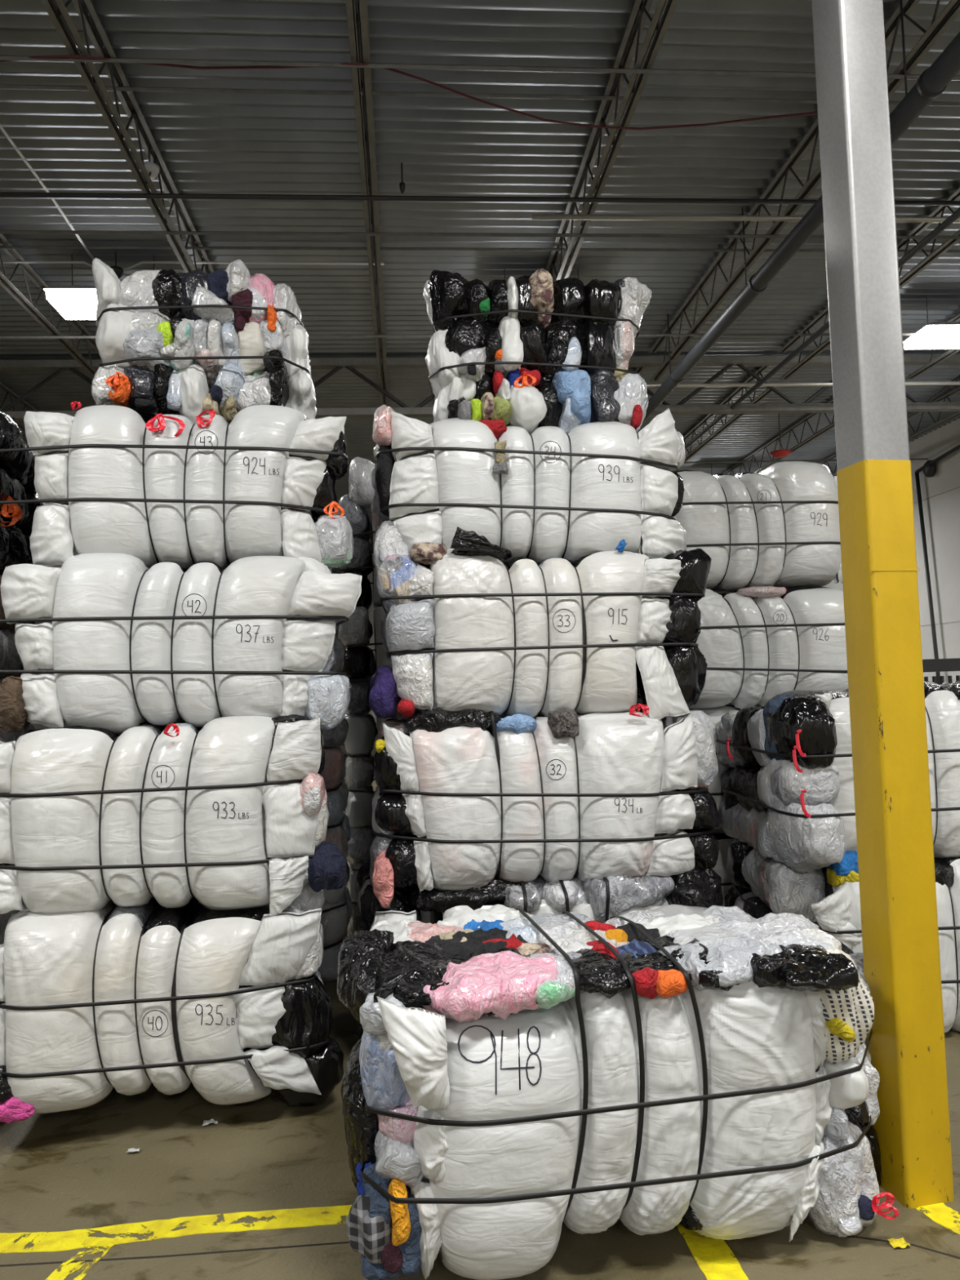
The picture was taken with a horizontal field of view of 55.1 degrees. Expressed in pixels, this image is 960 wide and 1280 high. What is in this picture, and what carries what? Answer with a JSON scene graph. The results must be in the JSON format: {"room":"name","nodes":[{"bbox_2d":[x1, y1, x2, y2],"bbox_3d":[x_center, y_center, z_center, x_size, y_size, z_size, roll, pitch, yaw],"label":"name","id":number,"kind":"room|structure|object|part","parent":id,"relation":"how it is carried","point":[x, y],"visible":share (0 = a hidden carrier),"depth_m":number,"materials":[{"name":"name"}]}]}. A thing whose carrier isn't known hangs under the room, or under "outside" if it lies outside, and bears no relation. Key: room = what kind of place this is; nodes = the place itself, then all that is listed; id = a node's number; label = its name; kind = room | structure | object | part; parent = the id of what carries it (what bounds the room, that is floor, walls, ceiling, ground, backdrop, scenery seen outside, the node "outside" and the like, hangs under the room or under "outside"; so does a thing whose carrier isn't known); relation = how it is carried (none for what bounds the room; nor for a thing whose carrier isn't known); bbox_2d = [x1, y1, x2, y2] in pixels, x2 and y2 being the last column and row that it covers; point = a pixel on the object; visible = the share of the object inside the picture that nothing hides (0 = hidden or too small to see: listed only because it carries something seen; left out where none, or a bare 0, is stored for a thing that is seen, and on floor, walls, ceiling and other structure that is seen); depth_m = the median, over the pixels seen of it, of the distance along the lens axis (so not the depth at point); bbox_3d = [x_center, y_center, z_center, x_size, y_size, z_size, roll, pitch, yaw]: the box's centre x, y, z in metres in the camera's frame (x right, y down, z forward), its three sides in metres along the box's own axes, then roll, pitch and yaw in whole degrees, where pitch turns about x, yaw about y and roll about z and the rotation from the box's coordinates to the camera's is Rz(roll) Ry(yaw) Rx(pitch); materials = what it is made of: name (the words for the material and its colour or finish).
{"room":"warehouse","nodes":[
{"label":"warehouse","id":0,"kind":"room"},
{"bbox_2d":[30,553,376,728],"bbox_3d":[-5.477,0.242,29.782,26.000,6.260,0.200,-2,-3,-5],"label":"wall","id":1,"kind":"structure","parent":0,"point":[369,576],"depth_m":29.85,"materials":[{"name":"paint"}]},
{"bbox_2d":[0,0,959,551],"bbox_3d":[-3.990,-3.869,10.345,26.000,0.110,38.834,-2,-3,-5],"label":"ceiling","id":2,"kind":"structure","parent":0,"point":[208,143],"depth_m":7.88,"materials":[{"name":"metal"}]},
{"bbox_2d":[0,382,39,432],"bbox_3d":[-7.336,-2.961,20.758,0.116,0.426,17.400,-2,-3,-5],"label":"joist","id":3,"kind":"object","parent":2,"relation":"attached to","point":[2,387],"visible":0.02,"depth_m":13.37,"materials":[{"name":"paint"}]},
{"bbox_2d":[347,457,928,468],"bbox_3d":[-4.465,-3.031,16.373,26.000,0.030,0.032,-2,-3,-5],"label":"bar","id":4,"kind":"object","parent":3,"relation":"attached to","point":[752,461],"visible":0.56,"depth_m":17.17,"materials":[{"name":"paint"}]},
{"bbox_2d":[0,233,99,377],"bbox_3d":[-4.258,-3.859,4.880,0.116,0.426,14.000,-2,-3,-5],"label":"joist","id":5,"kind":"object","parent":2,"relation":"attached to","point":[27,269],"visible":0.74,"depth_m":9.70,"materials":[{"name":"paint"}]},
{"bbox_2d":[0,333,917,338],"bbox_3d":[-3.962,-3.356,10.202,26.000,0.030,0.032,-2,-3,-5],"label":"bar","id":6,"kind":"object","parent":5,"relation":"attached to","point":[761,334],"visible":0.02,"depth_m":10.44,"materials":[{"name":"paint"}]},
{"bbox_2d":[0,55,959,79],"bbox_3d":[-3.594,-3.594,5.674,26.000,0.030,0.032,-2,-3,-5],"label":"bar","id":7,"kind":"object","parent":5,"relation":"attached to","point":[24,58],"visible":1,"depth_m":5.93,"materials":[{"name":"paint"}]},
{"bbox_2d":[0,230,959,239],"bbox_3d":[-3.772,-3.479,7.863,26.000,0.030,0.032,-2,-3,-5],"label":"bar","id":8,"kind":"object","parent":5,"relation":"attached to","point":[19,232],"visible":1,"depth_m":8.11,"materials":[{"name":"paint"}]},
{"bbox_2d":[43,253,154,319],"bbox_3d":[-3.678,-3.597,9.234,1.160,0.565,0.560,-2,-3,-5],"label":"lamp","id":9,"kind":"object","parent":2,"relation":"hanging from","point":[73,302],"visible":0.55,"depth_m":9.02,"materials":[{"name":"white plastic"}]},
{"bbox_2d":[45,289,97,319],"bbox_3d":[-3.670,-3.356,9.222,1.120,0.083,0.520,-2,-3,-5],"label":"diffuser","id":10,"kind":"object","parent":9,"relation":"attached to","point":[73,304],"depth_m":9.04,"materials":[{"name":"white plastic"}]},
{"bbox_2d":[110,251,123,278],"bbox_3d":[-3.636,-3.753,9.188,0.137,0.260,0.137,-2,-3,-5],"label":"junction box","id":11,"kind":"object","parent":2,"relation":"attached to","point":[118,271],"visible":0.65,"depth_m":9.15,"materials":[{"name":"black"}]},
{"bbox_3d":[-3.638,-3.793,9.190,0.016,0.180,0.014,-2,-3,-5],"label":"stem","id":12,"kind":"part","parent":11,"relation":"part of","materials":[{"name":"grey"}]},
{"bbox_2d":[40,0,214,274],"bbox_3d":[-2.456,-3.915,5.030,0.116,0.426,14.000,-2,-3,-5],"label":"joist","id":13,"kind":"object","parent":2,"relation":"attached to","point":[55,13],"visible":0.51,"depth_m":6.70,"materials":[{"name":"paint"}]},
{"bbox_2d":[139,145,159,179],"bbox_3d":[-2.672,-3.874,7.438,0.147,0.260,0.147,-2,-3,-5],"label":"sensor","id":14,"kind":"object","parent":2,"relation":"attached to","point":[153,167],"visible":0.66,"depth_m":7.40,"materials":[{"name":"grey"}]},
{"bbox_3d":[-2.674,-3.914,7.439,0.016,0.180,0.014,-2,-3,-5],"label":"stem","id":15,"kind":"part","parent":14,"relation":"part of","materials":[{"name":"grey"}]},
{"bbox_2d":[0,260,383,270],"bbox_3d":[-2.950,-3.745,9.225,3.959,0.021,0.204,-2,-3,-5],"label":"power cable","id":16,"kind":"object","parent":2,"relation":"attached to","point":[4,261],"visible":0.67,"depth_m":9.15,"materials":[{"name":"grey plastic"}]},
{"bbox_2d":[345,0,387,382],"bbox_3d":[-0.717,-3.968,5.174,0.116,0.426,14.000,-2,-3,-5],"label":"joist","id":17,"kind":"object","parent":2,"relation":"attached to","point":[357,10],"visible":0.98,"depth_m":7.08,"materials":[{"name":"paint"}]},
{"bbox_2d":[0,54,817,129],"bbox_3d":[-0.354,-3.687,6.186,5.658,0.016,0.424,-1,-3,-12],"label":"cable","id":18,"kind":"object","parent":17,"relation":"hanging from","point":[58,55],"visible":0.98,"depth_m":6.18,"materials":[{"name":"red plastic"}]},
{"bbox_2d":[379,368,389,406],"bbox_3d":[-2.022,-3.124,21.199,0.116,0.426,17.400,-2,-3,-5],"label":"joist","id":19,"kind":"object","parent":2,"relation":"attached to","point":[384,400],"visible":0.04,"depth_m":13.02,"materials":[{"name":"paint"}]},
{"bbox_2d":[0,84,959,106],"bbox_3d":[-3.676,-3.929,6.539,26.000,0.030,0.032,-2,-3,-5],"label":"bar","id":20,"kind":"object","parent":2,"relation":"attached to","point":[2,86],"visible":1,"depth_m":6.79,"materials":[{"name":"paint"}]},
{"bbox_2d":[0,245,959,253],"bbox_3d":[-3.870,-3.803,8.927,26.000,0.030,0.032,-2,-3,-5],"label":"bar","id":21,"kind":"object","parent":2,"relation":"attached to","point":[1,246],"visible":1,"depth_m":9.17,"materials":[{"name":"paint"}]},
{"bbox_2d":[0,124,93,260],"bbox_3d":[-3.708,-3.836,7.874,0.041,0.023,2.977,-2,-3,-5],"label":"conduit pipe","id":22,"kind":"object","parent":21,"relation":"attached to","point":[2,129],"visible":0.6,"depth_m":7.72,"materials":[{"name":"grey metal"}]},
{"bbox_2d":[0,355,959,421],"bbox_3d":[-4.126,-3.291,12.095,25.817,0.760,0.140,-2,-3,-5],"label":"roof truss","id":23,"kind":"object","parent":2,"relation":"attached to","point":[336,364],"visible":0.38,"depth_m":12.58,"materials":[{"name":"metal"}]},
{"bbox_2d":[684,207,959,450],"bbox_3d":[3.359,-3.127,14.001,0.058,0.058,31.000,-2,-3,-5],"label":"pipe","id":24,"kind":"object","parent":23,"relation":"attached to","point":[951,219],"visible":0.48,"depth_m":10.19,"materials":[{"name":"metal"}]},
{"bbox_2d":[545,0,679,280],"bbox_3d":[1.130,-4.025,5.327,0.116,0.426,14.000,-2,-3,-5],"label":"joist","id":25,"kind":"object","parent":2,"relation":"attached to","point":[661,28],"visible":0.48,"depth_m":6.87,"materials":[{"name":"paint"}]},
{"bbox_2d":[634,366,647,393],"bbox_3d":[1.599,-3.236,21.500,0.116,0.426,17.400,-2,-3,-5],"label":"joist","id":26,"kind":"object","parent":2,"relation":"attached to","point":[639,369],"visible":0.02,"depth_m":13.10,"materials":[{"name":"paint"}]},
{"bbox_2d":[683,365,773,462],"bbox_3d":[3.402,-3.291,21.649,0.116,0.426,17.400,-2,-3,-5],"label":"joist","id":27,"kind":"object","parent":2,"relation":"attached to","point":[762,368],"visible":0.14,"depth_m":14.82,"materials":[{"name":"paint"}]},
{"bbox_2d":[722,398,835,475],"bbox_3d":[5.195,-3.346,21.798,0.116,0.426,17.400,-2,-3,-5],"label":"joist","id":28,"kind":"object","parent":2,"relation":"attached to","point":[811,415],"visible":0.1,"depth_m":16.69,"materials":[{"name":"paint"}]},
{"bbox_2d":[769,413,791,457],"bbox_3d":[4.948,-3.454,15.192,0.334,0.860,0.334,-2,-3,-5],"label":"lamp","id":29,"kind":"object","parent":2,"relation":"hanging from","point":[781,453],"visible":0.93,"depth_m":15.09,"materials":[{"name":"red metal"}]},
{"bbox_3d":[4.946,-3.493,15.194,0.016,0.780,0.014,-2,-3,-5],"label":"stem","id":30,"kind":"part","parent":29,"relation":"part of","materials":[{"name":"grey metal"}]},
{"bbox_2d":[641,0,959,424],"bbox_3d":[2.094,-3.375,13.912,0.170,0.945,31.000,-2,-3,-5],"label":"drain pipe","id":31,"kind":"object","parent":2,"relation":"hanging from","point":[931,84],"visible":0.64,"depth_m":7.52,"materials":[{"name":"black metal"}]},
{"bbox_2d":[648,0,959,381],"bbox_3d":[2.903,-4.080,5.475,0.116,0.426,14.000,-2,-3,-5],"label":"joist","id":32,"kind":"object","parent":2,"relation":"attached to","point":[939,25],"visible":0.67,"depth_m":8.19,"materials":[{"name":"paint"}]},
{"bbox_2d":[777,186,959,380],"bbox_3d":[4.706,-4.135,5.624,0.116,0.426,14.000,-2,-3,-5],"label":"joist","id":33,"kind":"object","parent":2,"relation":"attached to","point":[940,211],"visible":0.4,"depth_m":9.44,"materials":[{"name":"paint"}]},
{"bbox_2d":[817,386,959,476],"bbox_3d":[6.988,-3.402,21.947,0.116,0.426,17.400,-2,-3,-5],"label":"joist","id":34,"kind":"object","parent":2,"relation":"attached to","point":[953,392],"visible":0.06,"depth_m":15.31,"materials":[{"name":"paint"}]},
{"bbox_2d":[902,296,959,349],"bbox_3d":[5.743,-3.847,11.018,1.160,0.545,0.560,-2,-3,-5],"label":"lamp","id":35,"kind":"object","parent":2,"relation":"hanging from","point":[935,335],"visible":0.97,"depth_m":10.93,"materials":[{"name":"white"}]},
{"bbox_2d":[903,325,959,349],"bbox_3d":[5.751,-3.616,11.007,1.120,0.083,0.520,-2,-3,-5],"label":"diffuser","id":36,"kind":"object","parent":35,"relation":"attached to","point":[931,337],"depth_m":10.94,"materials":[{"name":"white plastic"}]},
{"bbox_2d":[903,312,959,378],"bbox_3d":[6.499,-4.190,5.773,0.116,0.426,14.000,-2,-3,-5],"label":"joist","id":37,"kind":"object","parent":2,"relation":"attached to","point":[947,354],"visible":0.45,"depth_m":12.10,"materials":[{"name":"paint"}]},
{"bbox_2d":[0,745,959,1279],"bbox_3d":[-3.776,2.439,10.113,26.000,0.200,39.000,-2,-3,-5],"label":"floor","id":38,"kind":"structure","parent":0,"point":[74,1169],"depth_m":3.06,"materials":[{"name":"concrete"}]},
{"bbox_2d":[44,1236,119,1279],"bbox_3d":[-1.224,1.879,2.704,0.111,0.002,0.410,-3,-3,11],"label":"painted line","id":39,"kind":"object","parent":38,"relation":"on","point":[96,1242],"visible":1,"depth_m":2.79,"materials":[{"name":"yellow paint"}]},
{"bbox_2d":[127,1147,140,1152],"bbox_3d":[-1.298,1.912,3.444,0.049,0.011,0.028,-2,-3,-5],"label":"scrap","id":40,"kind":"object","parent":38,"relation":"on","point":[132,1149],"visible":1,"depth_m":3.44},
{"bbox_2d":[0,883,343,1124],"bbox_3d":[-1.465,1.501,4.002,1.676,0.897,1.142,-1,-3,-12],"label":"bale","id":41,"kind":"object","parent":38,"relation":"on","point":[235,1005],"visible":0.81,"depth_m":3.53,"materials":[{"name":"white"}]},
{"bbox_2d":[0,714,346,915],"bbox_3d":[-1.495,0.754,4.099,1.719,0.818,1.169,-1,-3,-12],"label":"bale","id":42,"kind":"object","parent":41,"relation":"on","point":[231,812],"visible":0.95,"depth_m":3.62,"materials":[{"name":"white plastic"}]},
{"bbox_2d":[0,552,362,733],"bbox_3d":[-1.484,0.039,4.252,1.868,0.778,1.192,-1,-3,-12],"label":"bale","id":43,"kind":"object","parent":42,"relation":"on","point":[127,644],"visible":1,"depth_m":3.77,"materials":[{"name":"white plastic"}]},
{"bbox_2d":[0,401,354,575],"bbox_3d":[-1.513,-0.642,4.380,1.761,0.744,1.139,-1,-3,-12],"label":"bale","id":44,"kind":"object","parent":43,"relation":"on","point":[165,487],"visible":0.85,"depth_m":3.91,"materials":[{"name":"white plastic"}]},
{"bbox_2d":[91,257,316,423],"bbox_3d":[-1.312,-1.303,4.552,1.026,0.804,1.150,-1,-3,-12],"label":"bale","id":45,"kind":"object","parent":44,"relation":"on","point":[229,341],"visible":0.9,"depth_m":4.07,"materials":[{"name":"white plastic"}]},
{"bbox_2d":[0,1241,349,1266],"bbox_3d":[-0.671,1.867,2.823,1.848,0.001,0.021,-2,-3,-3],"label":"joint","id":46,"kind":"object","parent":38,"relation":"on","point":[340,1242],"visible":0.64,"depth_m":2.80,"materials":[{"name":"black concrete"}]},
{"bbox_2d":[0,1204,351,1253],"bbox_3d":[-0.781,1.877,2.956,1.780,0.002,0.135,-2,-3,-5],"label":"painted line","id":47,"kind":"object","parent":38,"relation":"on","point":[308,1216],"visible":0.67,"depth_m":2.94,"materials":[{"name":"yellow paint"}]},
{"bbox_2d":[202,1119,217,1125],"bbox_3d":[-1.069,1.914,3.654,0.061,0.011,0.036,-2,-3,-5],"label":"scrap","id":48,"kind":"object","parent":38,"relation":"on","point":[211,1121],"visible":1,"depth_m":3.65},
{"bbox_2d":[319,858,352,981],"bbox_3d":[-1.485,1.678,5.598,1.405,0.704,1.041,-2,-3,-9],"label":"bale","id":49,"kind":"object","parent":38,"relation":"on","point":[337,908],"visible":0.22,"depth_m":5.37,"materials":[{"name":"black plastic"}]},
{"bbox_2d":[320,746,351,858],"bbox_3d":[-1.505,1.006,5.631,1.410,0.720,1.047,-2,-3,-9],"label":"bale","id":50,"kind":"object","parent":49,"relation":"on","point":[334,772],"visible":0.18,"depth_m":5.44,"materials":[{"name":"black plastic"}]},
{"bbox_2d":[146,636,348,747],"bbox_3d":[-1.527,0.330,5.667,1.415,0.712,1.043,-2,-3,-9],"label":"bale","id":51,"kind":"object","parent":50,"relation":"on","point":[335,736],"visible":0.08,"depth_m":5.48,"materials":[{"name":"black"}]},
{"bbox_2d":[327,567,341,638],"bbox_3d":[-1.553,-0.351,5.705,1.411,0.720,1.060,-2,-3,-9],"label":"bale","id":52,"kind":"object","parent":51,"relation":"on","point":[335,571],"visible":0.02,"depth_m":5.55,"materials":[{"name":"black"}]},
{"bbox_2d":[346,825,430,936],"bbox_3d":[-0.222,1.643,6.635,1.535,0.789,1.052,-2,-3,-7],"label":"bale","id":53,"kind":"object","parent":38,"relation":"on","point":[361,841],"visible":0.13,"depth_m":6.25,"materials":[{"name":"black plastic"}]},
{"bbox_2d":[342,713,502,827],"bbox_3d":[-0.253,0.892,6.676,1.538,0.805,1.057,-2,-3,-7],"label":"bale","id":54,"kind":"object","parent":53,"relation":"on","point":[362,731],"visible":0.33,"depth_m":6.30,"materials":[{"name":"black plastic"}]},
{"bbox_2d":[337,606,387,715],"bbox_3d":[-0.281,0.136,6.713,1.542,0.799,1.048,-2,-3,-7],"label":"bale","id":55,"kind":"object","parent":54,"relation":"on","point":[359,664],"visible":0.28,"depth_m":6.32,"materials":[{"name":"black plastic"}]},
{"bbox_2d":[333,457,382,612],"bbox_3d":[-0.307,-0.743,6.765,1.530,1.049,1.066,-2,-3,-7],"label":"bale","id":56,"kind":"object","parent":55,"relation":"on","point":[360,496],"visible":0.19,"depth_m":6.36,"materials":[{"name":"black"}]},
{"bbox_2d":[355,859,723,1039],"bbox_3d":[0.272,1.488,4.553,1.797,0.857,1.215,-2,-3,-7],"label":"bale","id":57,"kind":"object","parent":38,"relation":"on","point":[598,900],"visible":0.23,"depth_m":4.07,"materials":[{"name":"black plastic"}]},
{"bbox_2d":[369,703,720,907],"bbox_3d":[0.276,0.785,4.584,1.665,0.952,1.147,-2,-3,-7],"label":"bale","id":58,"kind":"object","parent":57,"relation":"on","point":[464,799],"visible":0.95,"depth_m":4.07,"materials":[{"name":"white plastic"}]},
{"bbox_2d":[368,526,711,719],"bbox_3d":[0.253,-0.043,4.684,1.652,0.902,1.189,-2,-3,-7],"label":"bale","id":59,"kind":"object","parent":58,"relation":"on","point":[464,628],"visible":0.95,"depth_m":4.16,"materials":[{"name":"white plastic"}]},
{"bbox_2d":[371,404,687,572],"bbox_3d":[0.219,-0.683,4.786,1.563,0.851,1.163,-2,-3,-7],"label":"bale","id":60,"kind":"object","parent":59,"relation":"on","point":[548,492],"visible":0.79,"depth_m":4.28,"materials":[{"name":"white plastic"}]},
{"bbox_2d":[423,268,651,439],"bbox_3d":[0.280,-1.355,4.907,1.153,0.921,1.141,-2,-3,-5],"label":"bale","id":61,"kind":"object","parent":60,"relation":"on","point":[530,353],"visible":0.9,"depth_m":4.43,"materials":[{"name":"black plastic"}]},
{"bbox_2d":[337,904,898,1279],"bbox_3d":[0.501,1.368,3.046,1.914,0.931,1.106,-2,-3,-10],"label":"bale","id":62,"kind":"object","parent":38,"relation":"on","point":[512,1075],"visible":0.98,"depth_m":2.63,"materials":[{"name":"fabric"}]},
{"bbox_2d":[676,1223,748,1279],"bbox_3d":[0.677,1.817,2.786,0.126,0.002,0.550,-2,-3,-8],"label":"painted line","id":63,"kind":"object","parent":38,"relation":"on","point":[714,1258],"visible":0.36,"depth_m":2.70,"materials":[{"name":"yellow paint"}]},
{"bbox_2d":[711,832,734,906],"bbox_3d":[1.752,1.541,5.998,1.303,0.792,1.145,-2,-3,-8],"label":"bale","id":64,"kind":"object","parent":38,"relation":"on","point":[725,841],"visible":0.02,"depth_m":5.41,"materials":[{"name":"black plastic"}]},
{"bbox_2d":[635,704,760,833],"bbox_3d":[1.720,0.788,6.034,1.317,0.813,1.154,-2,-3,-8],"label":"bale","id":65,"kind":"object","parent":64,"relation":"on","point":[715,788],"visible":0.02,"depth_m":5.44,"materials":[{"name":"black"}]},
{"bbox_2d":[688,586,848,709],"bbox_3d":[1.658,0.062,5.942,1.132,0.747,1.138,-2,-3,-8],"label":"bale","id":66,"kind":"object","parent":65,"relation":"on","point":[757,644],"visible":0.7,"depth_m":5.43,"materials":[{"name":"white plastic"}]},
{"bbox_2d":[672,461,842,594],"bbox_3d":[1.726,-0.699,6.115,1.345,0.826,1.147,-2,-3,-8],"label":"bale","id":67,"kind":"object","parent":66,"relation":"on","point":[778,526],"visible":0.65,"depth_m":5.59,"materials":[{"name":"white plastic"}]},
{"bbox_2d":[724,837,959,1032],"bbox_3d":[2.150,1.451,4.727,1.592,0.818,1.171,-2,-3,-1],"label":"bale","id":68,"kind":"object","parent":38,"relation":"on","point":[762,886],"visible":0.33,"depth_m":4.30,"materials":[{"name":"white plastic"}]},
{"bbox_2d":[715,680,959,888],"bbox_3d":[2.117,0.705,4.715,1.559,0.980,1.759,-2,-3,-1],"label":"bale","id":69,"kind":"object","parent":68,"relation":"on","point":[788,795],"visible":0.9,"depth_m":4.29,"materials":[{"name":"plastic"}]},
{"bbox_2d":[811,0,954,1208],"bbox_3d":[1.315,-1.271,3.167,0.178,6.160,0.178,-1,-3,-12],"label":"steel column","id":70,"kind":"structure","parent":38,"relation":"on","point":[902,973],"depth_m":3.04,"materials":[{"name":"yellow metal"}]},
{"bbox_2d":[887,1237,910,1248],"bbox_3d":[1.243,1.788,2.726,0.059,0.011,0.036,-2,-3,-5],"label":"scrap","id":71,"kind":"object","parent":38,"relation":"on","point":[900,1242],"visible":1,"depth_m":2.73,"materials":[{"name":"yellow paper"}]},
{"bbox_2d":[848,1235,959,1258],"bbox_3d":[1.307,1.792,2.700,0.422,0.001,0.037,-3,-3,27],"label":"joint","id":72,"kind":"object","parent":38,"relation":"on","point":[857,1237],"visible":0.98,"depth_m":2.73,"materials":[{"name":"black"}]},
{"bbox_2d":[915,444,959,684],"bbox_3d":[8.738,-1.293,13.628,0.088,6.727,7.842,-2,-3,-5],"label":"pipe","id":73,"kind":"object","parent":38,"relation":"on","point":[956,448],"visible":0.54,"depth_m":17.30,"materials":[{"name":"black"}]},
{"bbox_2d":[922,460,936,477],"bbox_3d":[8.399,-3.206,17.229,0.120,0.320,0.315,-2,-3,-5],"label":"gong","id":74,"kind":"object","parent":73,"relation":"attached to","point":[929,471],"visible":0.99,"depth_m":17.15,"materials":[{"name":"black"}]},
{"bbox_2d":[915,1202,959,1235],"bbox_3d":[1.457,1.794,2.857,0.112,0.002,0.233,-1,-3,-27],"label":"painted line","id":75,"kind":"object","parent":38,"relation":"on","point":[940,1214],"visible":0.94,"depth_m":2.87,"materials":[{"name":"yellow paint"}]},
{"bbox_3d":[-2.945,1.646,4.175,1.240,0.729,1.045,-1,-3,-13],"label":"bale","id":76,"kind":"object","parent":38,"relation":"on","visible":0},
{"bbox_3d":[-2.963,0.959,4.208,1.251,0.749,1.042,-1,-3,-13],"label":"bale","id":77,"kind":"object","parent":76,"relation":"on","visible":0},
{"bbox_3d":[-2.996,0.260,4.238,1.233,0.744,1.045,-1,-3,-13],"label":"bale","id":78,"kind":"object","parent":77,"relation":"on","visible":0},
{"bbox_2d":[0,495,22,526],"bbox_3d":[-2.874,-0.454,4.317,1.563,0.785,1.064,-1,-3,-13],"label":"plastic bag","id":79,"kind":"object","parent":78,"relation":"on","point":[16,512],"visible":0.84,"depth_m":4.03,"materials":[{"name":"orange plastic"}]},
{"bbox_2d":[822,418,959,683],"bbox_3d":[9.185,-1.188,11.360,0.250,6.260,39.000,-2,-3,-5],"label":"wall","id":80,"kind":"structure","parent":0,"point":[940,493],"depth_m":17.11,"materials":[{"name":"paint"}]},
{"bbox_2d":[532,213,959,222],"bbox_3d":[4.828,-3.729,8.175,8.800,0.042,0.042,-2,-3,-5],"label":"pipe","id":81,"kind":"object","parent":80,"relation":"attached to","point":[535,216],"visible":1,"depth_m":7.91,"materials":[{"name":"grey metal"}]},
{"bbox_2d":[646,381,959,387],"bbox_3d":[4.315,-3.356,12.082,9.200,0.046,0.046,-2,-3,-5],"label":"pipe","id":82,"kind":"object","parent":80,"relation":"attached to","point":[930,383],"visible":0.48,"depth_m":12.03,"materials":[{"name":"grey metal"}]},
{"bbox_2d":[922,657,959,684],"bbox_3d":[3.360,1.017,6.453,1.200,1.776,0.142,-2,-3,-8],"label":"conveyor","id":83,"kind":"object","parent":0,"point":[930,664],"visible":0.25,"depth_m":6.41,"materials":[{"name":"black metal"}]},
{"bbox_3d":[-16.938,-0.383,9.191,0.200,6.260,39.000,-2,-3,-5],"label":"wall","id":84,"kind":"structure","parent":0,"visible":0},
{"bbox_2d":[0,191,959,205],"bbox_3d":[-3.708,-3.443,7.113,26.000,0.037,0.037,-2,-3,-5],"label":"pipe","id":85,"kind":"object","parent":84,"relation":"attached to","point":[2,194],"visible":1,"depth_m":7.37,"materials":[{"name":"black metal"}]},
{"bbox_2d":[399,162,404,193],"bbox_3d":[-0.662,-3.925,7.817,0.049,0.260,0.049,-2,-3,-5],"label":"sprinkler","id":86,"kind":"object","parent":85,"relation":"attached to","point":[402,185],"visible":1,"depth_m":7.80,"materials":[{"name":"black metal"}]},
{"bbox_3d":[-0.663,-3.965,7.819,0.016,0.180,0.014,-2,-3,-5],"label":"stem","id":87,"kind":"part","parent":86,"relation":"part of","materials":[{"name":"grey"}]}
]}

